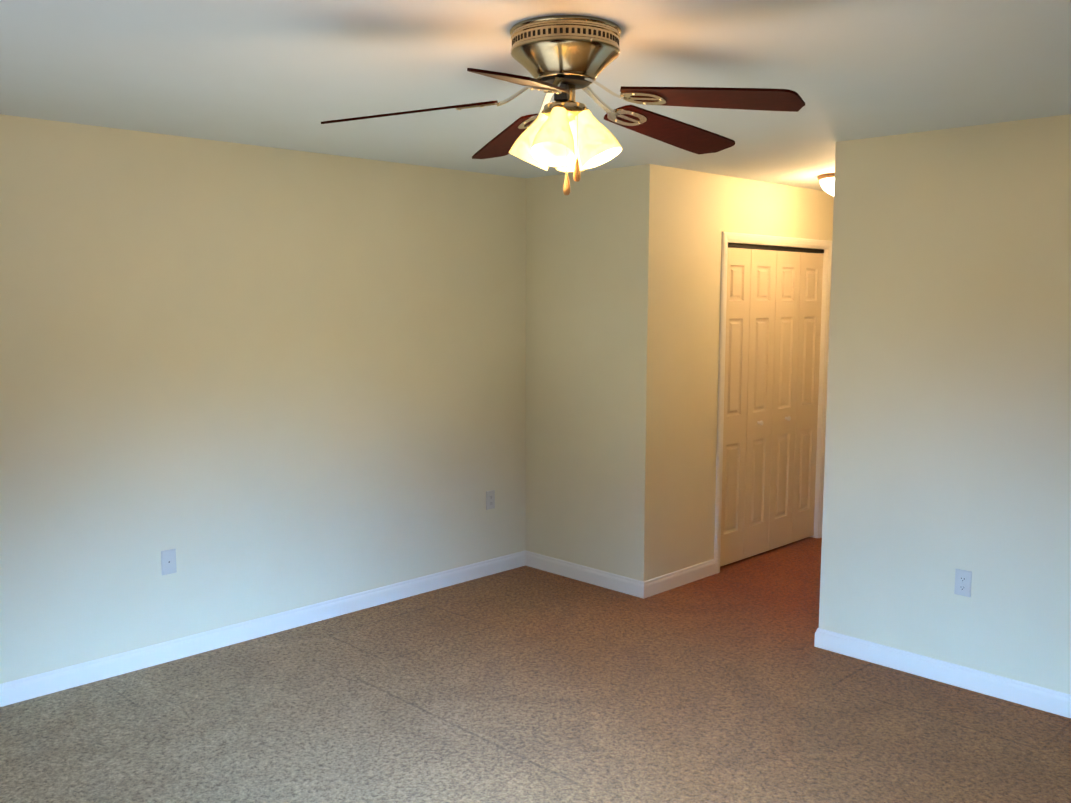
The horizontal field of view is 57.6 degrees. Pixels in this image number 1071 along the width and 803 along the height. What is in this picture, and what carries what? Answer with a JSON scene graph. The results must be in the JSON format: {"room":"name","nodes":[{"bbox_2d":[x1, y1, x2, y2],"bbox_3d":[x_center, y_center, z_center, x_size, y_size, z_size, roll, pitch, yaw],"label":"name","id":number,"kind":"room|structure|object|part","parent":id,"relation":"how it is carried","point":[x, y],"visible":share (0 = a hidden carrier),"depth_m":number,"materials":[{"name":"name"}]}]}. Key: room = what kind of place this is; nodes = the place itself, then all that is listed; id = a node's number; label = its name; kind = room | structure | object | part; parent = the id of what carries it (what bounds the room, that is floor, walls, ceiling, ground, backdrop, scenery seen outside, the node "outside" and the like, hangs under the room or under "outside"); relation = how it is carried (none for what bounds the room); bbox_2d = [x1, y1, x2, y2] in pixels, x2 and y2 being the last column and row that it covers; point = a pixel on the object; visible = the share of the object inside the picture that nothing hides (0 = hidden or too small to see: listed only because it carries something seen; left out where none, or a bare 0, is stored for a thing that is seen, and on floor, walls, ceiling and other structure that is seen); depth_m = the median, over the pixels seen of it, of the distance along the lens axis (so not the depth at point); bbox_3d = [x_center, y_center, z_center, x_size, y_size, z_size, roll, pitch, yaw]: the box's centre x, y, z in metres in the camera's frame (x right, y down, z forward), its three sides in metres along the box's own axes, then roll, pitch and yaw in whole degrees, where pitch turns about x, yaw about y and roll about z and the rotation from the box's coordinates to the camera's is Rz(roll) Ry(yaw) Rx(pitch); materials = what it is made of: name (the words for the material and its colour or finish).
{"room":"empty bedroom","nodes":[
{"label":"empty bedroom","id":0,"kind":"room"},
{"bbox_2d":[0,114,525,683],"bbox_3d":[-0.870,-0.087,5.415,0.120,2.440,9.140,6,9,45],"label":"wall","id":1,"kind":"structure","parent":0,"point":[246,382],"depth_m":4.74,"materials":[{"name":"paint"}]},
{"bbox_2d":[161,549,176,574],"bbox_3d":[-1.718,0.752,4.564,0.007,0.115,0.070,6,9,45],"label":"cable wall plate","id":2,"kind":"object","parent":1,"relation":"attached to","point":[168,561],"visible":1,"depth_m":4.56,"materials":[{"name":"plastic"}]},
{"bbox_2d":[0,551,523,706],"bbox_3d":[-2.004,1.208,4.321,0.013,0.095,5.505,6,9,45],"label":"baseboard","id":3,"kind":"structure","parent":1,"relation":"attached to","point":[38,685],"depth_m":4.83,"materials":[{"name":"paint"}]},
{"bbox_2d":[486,490,494,509],"bbox_3d":[-0.276,0.606,6.000,0.008,0.115,0.070,6,9,45],"label":"duplex electrical outlet","id":4,"kind":"object","parent":1,"relation":"attached to","point":[490,499],"visible":1,"depth_m":6.00,"materials":[{"name":"plastic"}]},
{"bbox_2d":[0,537,1070,802],"bbox_3d":[1.247,1.385,3.443,6.116,0.051,9.140,6,9,45],"label":"floor","id":5,"kind":"structure","parent":0,"point":[730,683],"depth_m":4.01,"materials":[{"name":"carpet"}]},
{"bbox_2d":[0,0,1070,190],"bbox_3d":[1.255,-1.105,3.174,6.116,0.080,9.140,6,9,45],"label":"ceiling","id":6,"kind":"structure","parent":0,"point":[288,74],"depth_m":3.13,"materials":[{"name":"paint"}]},
{"bbox_2d":[321,15,804,195],"bbox_3d":[0.119,-0.790,2.693,1.275,0.449,1.259,6,9,45],"label":"fan","id":7,"kind":"object","parent":6,"relation":"hanging from","point":[562,58],"visible":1,"depth_m":2.61,"materials":[{"name":"brown wood"}]},
{"bbox_3d":[0.081,-0.721,2.692,0.305,0.157,0.305,6,9,45],"label":"lamp shade","id":8,"kind":"part","parent":7,"relation":"part of","materials":[{"name":"white glass"}]},
{"bbox_2d":[817,173,834,195],"bbox_3d":[1.838,-1.277,5.810,0.306,0.143,0.306,6,9,45],"label":"flush-mount light","id":9,"kind":"object","parent":6,"relation":"attached to","point":[826,182],"visible":0.19,"depth_m":5.75,"materials":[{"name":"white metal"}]},
{"bbox_2d":[627,164,833,581],"bbox_3d":[1.769,-0.216,6.684,0.120,2.440,3.365,6,9,45],"label":"wall","id":10,"kind":"structure","parent":0,"point":[683,220],"depth_m":5.67,"materials":[{"name":"paint"}]},
{"bbox_2d":[648,559,715,596],"bbox_3d":[0.876,1.053,5.831,0.013,0.095,0.684,6,9,45],"label":"baseboard","id":11,"kind":"structure","parent":10,"relation":"attached to","point":[657,585],"depth_m":5.82,"materials":[{"name":"paint"}]},
{"bbox_2d":[720,248,822,566],"bbox_3d":[1.574,0.011,6.455,0.066,2.000,1.208,6,9,45],"label":"bifold closet door","id":12,"kind":"structure","parent":10,"relation":"in","point":[773,333],"depth_m":6.43,"materials":[{"name":"paint"}]},
{"bbox_2d":[714,232,831,573],"bbox_3d":[1.552,-0.027,6.474,0.137,2.108,1.336,6,9,45],"label":"door frame","id":13,"kind":"structure","parent":10,"relation":"attached to","point":[756,241],"depth_m":6.38,"materials":[{"name":"paint"}]},
{"bbox_2d":[525,114,1070,694],"bbox_3d":[2.103,0.067,4.073,5.996,2.440,0.120,6,9,45],"label":"wall","id":14,"kind":"structure","parent":0,"point":[948,434],"depth_m":4.37,"materials":[{"name":"paint"}]},
{"bbox_2d":[524,550,647,598],"bbox_3d":[0.288,1.043,5.903,0.949,0.095,0.013,6,9,45],"label":"baseboard","id":15,"kind":"structure","parent":14,"relation":"attached to","point":[619,583],"depth_m":5.87,"materials":[{"name":"paint"}]},
{"bbox_2d":[814,628,1070,717],"bbox_3d":[2.726,1.312,3.483,3.797,0.095,0.013,6,9,45],"label":"baseboard","id":16,"kind":"structure","parent":14,"relation":"attached to","point":[960,676],"depth_m":4.35,"materials":[{"name":"paint"}]},
{"bbox_2d":[954,569,971,596],"bbox_3d":[1.880,0.798,4.283,0.070,0.115,0.008,6,9,45],"label":"duplex electrical outlet","id":17,"kind":"object","parent":14,"relation":"attached to","point":[963,579],"visible":1,"depth_m":4.28,"materials":[{"name":"plastic"}]}
]}

